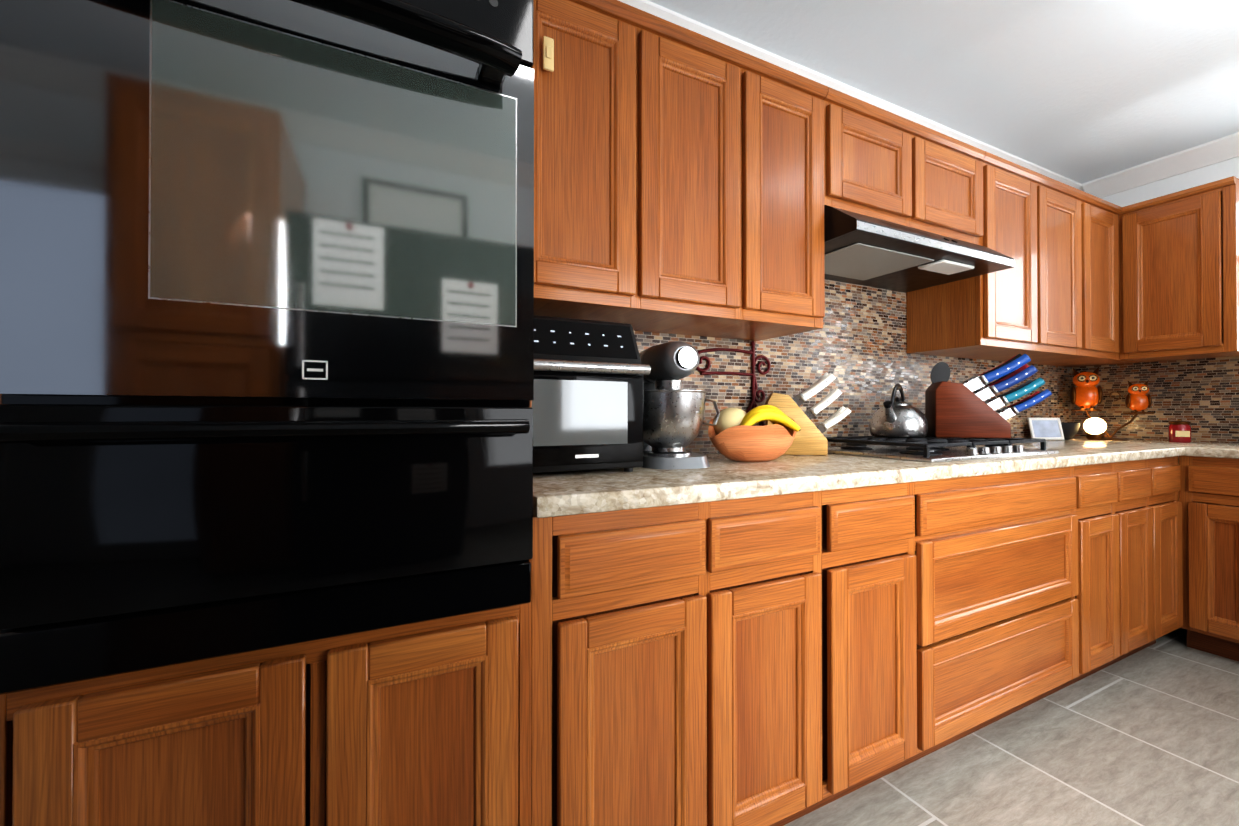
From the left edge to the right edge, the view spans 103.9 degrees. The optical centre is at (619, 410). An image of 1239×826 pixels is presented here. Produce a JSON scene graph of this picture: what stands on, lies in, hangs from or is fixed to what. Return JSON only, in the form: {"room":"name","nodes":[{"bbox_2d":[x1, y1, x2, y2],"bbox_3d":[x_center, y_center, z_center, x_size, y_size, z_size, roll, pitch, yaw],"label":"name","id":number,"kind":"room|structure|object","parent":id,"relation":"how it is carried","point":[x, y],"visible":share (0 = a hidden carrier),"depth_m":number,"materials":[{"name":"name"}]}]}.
{"room":"kitchen","nodes":[
{"label":"kitchen","id":0,"kind":"room"},
{"bbox_2d":[648,0,1238,183],"bbox_3d":[0.573,-1.421,0.529,6.200,0.100,2.550,0,0,-26],"label":"ceiling","id":1,"kind":"structure","parent":0,"point":[1081,91],"depth_m":1.90,"materials":[{"name":"white paint"}]},
{"bbox_2d":[784,628,1238,825],"bbox_3d":[0.573,1.118,0.513,6.200,0.100,2.550,0,0,-26],"label":"floor","id":2,"kind":"structure","parent":0,"point":[1148,736],"depth_m":1.47,"materials":[{"name":"tile"}]},
{"bbox_2d":[0,394,531,825],"bbox_3d":[-0.617,-0.004,1.003,0.725,2.150,0.638,0,0,-26],"label":"tall cabinet","id":3,"kind":"object","parent":2,"relation":"on","point":[425,723],"visible":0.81,"depth_m":0.72,"materials":[{"name":"brown wood"}]},
{"bbox_2d":[0,0,533,694],"bbox_3d":[-0.557,-0.224,0.937,0.664,1.134,0.700,0,0,-26],"label":"wall oven unit","id":4,"kind":"object","parent":3,"relation":"in","point":[266,324],"visible":1,"depth_m":0.67,"materials":[{"name":"black glass"}]},
{"bbox_2d":[531,498,742,825],"bbox_3d":[-0.089,0.636,1.254,0.448,0.874,0.634,0,0,-26],"label":"base cabinet","id":5,"kind":"object","parent":2,"relation":"on","point":[637,614],"depth_m":0.98,"materials":[{"name":"brown wood"}]},
{"bbox_2d":[743,487,858,825],"bbox_3d":[0.220,0.637,1.403,0.488,0.874,0.634,0,0,-26],"label":"base cabinet","id":6,"kind":"object","parent":2,"relation":"on","point":[779,660],"depth_m":1.16,"materials":[{"name":"brown wood"}]},
{"bbox_2d":[859,480,930,787],"bbox_3d":[0.508,0.638,1.542,0.443,0.874,0.634,0,0,-26],"label":"base cabinet","id":7,"kind":"object","parent":2,"relation":"on","point":[895,519],"depth_m":1.32,"materials":[{"name":"brown wood"}]},
{"bbox_2d":[931,464,1098,752],"bbox_3d":[1.113,0.640,1.834,1.054,0.874,0.634,0,0,-26],"label":"base cabinet","id":8,"kind":"object","parent":2,"relation":"on","point":[1015,555],"depth_m":1.56,"materials":[{"name":"brown wood"}]},
{"bbox_2d":[1095,461,1134,670],"bbox_3d":[1.688,0.642,2.111,0.407,0.874,0.634,0,0,-26],"label":"base cabinet","id":9,"kind":"object","parent":2,"relation":"on","point":[1114,482],"depth_m":1.88,"materials":[{"name":"brown wood"}]},
{"bbox_2d":[1135,457,1166,652],"bbox_3d":[1.954,0.642,2.239,0.437,0.874,0.634,0,0,-26],"label":"base cabinet","id":10,"kind":"object","parent":2,"relation":"on","point":[1150,474],"depth_m":2.02,"materials":[{"name":"brown wood"}]},
{"bbox_2d":[1167,456,1182,633],"bbox_3d":[2.214,0.643,2.365,0.396,0.874,0.634,0,0,-26],"label":"base cabinet","id":11,"kind":"object","parent":2,"relation":"on","point":[1174,506],"depth_m":2.13,"materials":[{"name":"brown wood"}]},
{"bbox_2d":[533,438,1188,517],"bbox_3d":[1.330,0.183,1.934,3.589,0.040,0.642,0,0,-26],"label":"countertop","id":12,"kind":"structure","parent":11,"relation":"on","point":[565,493],"depth_m":1.23,"materials":[{"name":"stone"}]},
{"bbox_2d":[532,315,650,472],"bbox_3d":[-0.152,-0.037,1.311,0.325,0.392,0.397,0,0,-26],"label":"fryer toaster oven","id":13,"kind":"object","parent":12,"relation":"on","point":[587,404],"visible":0.6,"depth_m":1.17,"materials":[{"name":"black plastic"}]},
{"bbox_2d":[639,341,719,469],"bbox_3d":[0.144,-0.020,1.485,0.265,0.359,0.374,0,0,-19],"label":"stand mixer","id":14,"kind":"object","parent":12,"relation":"on","point":[673,413],"visible":0.81,"depth_m":1.34,"materials":[{"name":"grey metal"}]},
{"bbox_2d":[643,390,719,452],"bbox_3d":[0.163,0.034,1.430,0.265,0.177,0.224,0,0,-19],"label":"bowl","id":15,"kind":"object","parent":14,"relation":"on","point":[672,419],"depth_m":1.34,"materials":[{"name":"metal"}]},
{"bbox_2d":[708,405,800,461],"bbox_3d":[0.420,0.071,1.528,0.304,0.176,0.210,0,0,-14],"label":"fruit bowl","id":16,"kind":"object","parent":12,"relation":"on","point":[734,434],"visible":1,"depth_m":1.47,"materials":[{"name":"brown wood"}]},
{"bbox_2d":[765,372,851,455],"bbox_3d":[0.689,0.010,1.776,0.290,0.301,0.105,0,0,12],"label":"knife block","id":17,"kind":"object","parent":12,"relation":"on","point":[810,438],"visible":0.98,"depth_m":1.74,"materials":[{"name":"beige wood"}]},
{"bbox_2d":[826,436,1058,462],"bbox_3d":[1.178,0.134,1.855,0.760,0.056,0.501,0,0,-26],"label":"gas cooktop","id":18,"kind":"object","parent":12,"relation":"in","point":[929,449],"visible":0.85,"depth_m":1.68,"materials":[{"name":"metal"}]},
{"bbox_2d":[869,384,927,437],"bbox_3d":[1.093,0.000,1.926,0.247,0.210,0.204,0,0,-26],"label":"kettle","id":19,"kind":"object","parent":18,"relation":"on","point":[895,417],"visible":1,"depth_m":1.86,"materials":[{"name":"silver metal"}]},
{"bbox_2d":[925,354,1051,437],"bbox_3d":[1.416,-0.054,1.866,0.386,0.319,0.126,0,0,16],"label":"knife block","id":20,"kind":"object","parent":18,"relation":"on","point":[964,409],"visible":1,"depth_m":1.83,"materials":[{"name":"brown wood"}]},
{"bbox_2d":[1027,418,1063,439],"bbox_3d":[2.380,0.104,2.707,0.167,0.123,0.117,0,0,-26],"label":"photo frame","id":21,"kind":"object","parent":12,"relation":"on","point":[1046,428],"visible":0.92,"depth_m":2.70,"materials":[{"name":"white plastic"}]},
{"bbox_2d":[1061,423,1079,439],"bbox_3d":[2.542,0.120,2.780,0.148,0.095,0.148,0,0,-26],"label":"metal bowl","id":22,"kind":"object","parent":12,"relation":"on","point":[1070,430],"visible":0.5,"depth_m":2.72,"materials":[{"name":"metal"}]},
{"bbox_2d":[1070,367,1153,440],"bbox_3d":[2.738,-0.041,2.729,0.252,0.416,0.322,0,0,-26],"label":"owl figurine","id":23,"kind":"object","parent":12,"relation":"on","point":[1086,393],"visible":1,"depth_m":2.72,"materials":[{"name":"orange ceramic"}]},
{"bbox_2d":[1168,419,1190,442],"bbox_3d":[2.881,0.105,2.492,0.086,0.122,0.081,0,0,-26],"label":"candle jar","id":24,"kind":"object","parent":12,"relation":"on","point":[1179,430],"visible":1,"depth_m":2.47,"materials":[{"name":"red glass"}]},
{"bbox_2d":[1179,456,1238,661],"bbox_3d":[2.940,0.641,2.001,0.634,0.874,0.691,0,0,-26],"label":"base cabinet","id":25,"kind":"object","parent":2,"relation":"on","point":[1209,495],"visible":0.96,"depth_m":2.08,"materials":[{"name":"brown wood"}]},
{"bbox_2d":[1189,442,1238,458],"bbox_3d":[3.183,0.180,1.484,0.642,0.040,1.770,0,0,-26],"label":"countertop","id":26,"kind":"structure","parent":25,"relation":"on","point":[1197,449],"depth_m":2.11,"materials":[{"name":"stone"}]},
{"bbox_2d":[1101,157,1238,464],"bbox_3d":[3.432,-0.143,1.845,0.100,2.640,2.650,0,0,-26],"label":"wall","id":27,"kind":"structure","parent":0,"point":[1201,176],"depth_m":2.61,"materials":[{"name":"paint"}]},
{"bbox_2d":[1072,361,1138,366],"bbox_3d":[2.713,-0.667,2.783,0.359,0.800,0.318,0,0,-26],"label":"upper cabinet","id":28,"kind":"object","parent":27,"relation":"attached to","point":[1073,365],"depth_m":2.83,"materials":[{"name":"brown wood"}]},
{"bbox_2d":[1086,132,1238,197],"bbox_3d":[3.325,-1.318,1.856,0.090,0.090,2.370,0,0,-26],"label":"crown molding","id":29,"kind":"structure","parent":27,"relation":"attached to","point":[1225,148],"depth_m":2.61,"materials":[{"name":"white paint"}]},
{"bbox_2d":[1117,176,1238,361],"bbox_3d":[2.878,-0.669,2.465,0.342,0.800,0.395,0,0,-26],"label":"upper cabinet","id":30,"kind":"object","parent":27,"relation":"attached to","point":[1179,275],"visible":0.98,"depth_m":2.37,"materials":[{"name":"brown wood"}]},
{"bbox_3d":[-0.002,-0.144,1.715,6.400,2.640,0.100,0,0,-26],"label":"wall","id":31,"kind":"structure","parent":0,"visible":0},
{"bbox_2d":[532,0,835,340],"bbox_3d":[0.134,-0.675,1.527,1.076,0.800,0.338,0,0,-26],"label":"upper cabinet","id":32,"kind":"object","parent":31,"relation":"attached to","point":[689,182],"depth_m":1.37,"materials":[{"name":"brown wood"}]},
{"bbox_2d":[543,36,553,71],"bbox_3d":[-0.174,-0.872,1.186,0.028,0.080,0.014,0,0,-26],"label":"safety latch","id":33,"kind":"object","parent":32,"relation":"attached to","point":[548,53],"visible":0.94,"depth_m":1.18,"materials":[{"name":"beige plastic"}]},
{"bbox_2d":[618,0,1085,191],"bbox_3d":[0.039,-1.319,1.637,6.200,0.090,0.090,0,0,-26],"label":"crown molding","id":34,"kind":"structure","parent":31,"relation":"attached to","point":[647,6],"depth_m":1.98,"materials":[{"name":"white paint"}]},
{"bbox_2d":[634,279,1073,453],"bbox_3d":[1.193,-0.278,2.232,3.598,0.885,0.008,0,0,-26],"label":"tile backsplash","id":35,"kind":"structure","parent":31,"relation":"attached to","point":[856,345],"depth_m":2.14,"materials":[{"name":"tile"}]},
{"bbox_2d":[696,341,770,425],"bbox_3d":[0.436,-0.089,1.852,0.364,0.363,0.016,0,0,-26],"label":"decor","id":36,"kind":"object","parent":35,"relation":"attached to","point":[753,404],"visible":0.85,"depth_m":1.89,"materials":[{"name":"black metal"}]},
{"bbox_2d":[836,90,991,247],"bbox_3d":[1.030,-0.880,1.961,0.910,0.385,0.338,0,0,-26],"label":"upper cabinet","id":37,"kind":"object","parent":31,"relation":"attached to","point":[890,167],"depth_m":1.80,"materials":[{"name":"brown wood"}]},
{"bbox_2d":[824,205,1014,292],"bbox_3d":[1.053,-0.619,1.913,0.905,0.136,0.446,0,0,-26],"label":"range hood","id":38,"kind":"object","parent":37,"relation":"attached to","point":[863,250],"visible":0.88,"depth_m":1.79,"materials":[{"name":"metal"}]},
{"bbox_2d":[907,154,1127,366],"bbox_3d":[2.017,-0.669,2.436,1.277,0.800,0.338,0,0,-26],"label":"upper cabinet","id":39,"kind":"object","parent":31,"relation":"attached to","point":[1058,305],"depth_m":2.23,"materials":[{"name":"brown wood"}]},
{"bbox_2d":[1074,356,1238,442],"bbox_3d":[3.342,-0.280,1.908,0.008,0.885,2.400,0,0,-26],"label":"tile backsplash","id":40,"kind":"structure","parent":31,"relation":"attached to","point":[1204,393],"depth_m":2.62,"materials":[{"name":"tile"}]}
]}

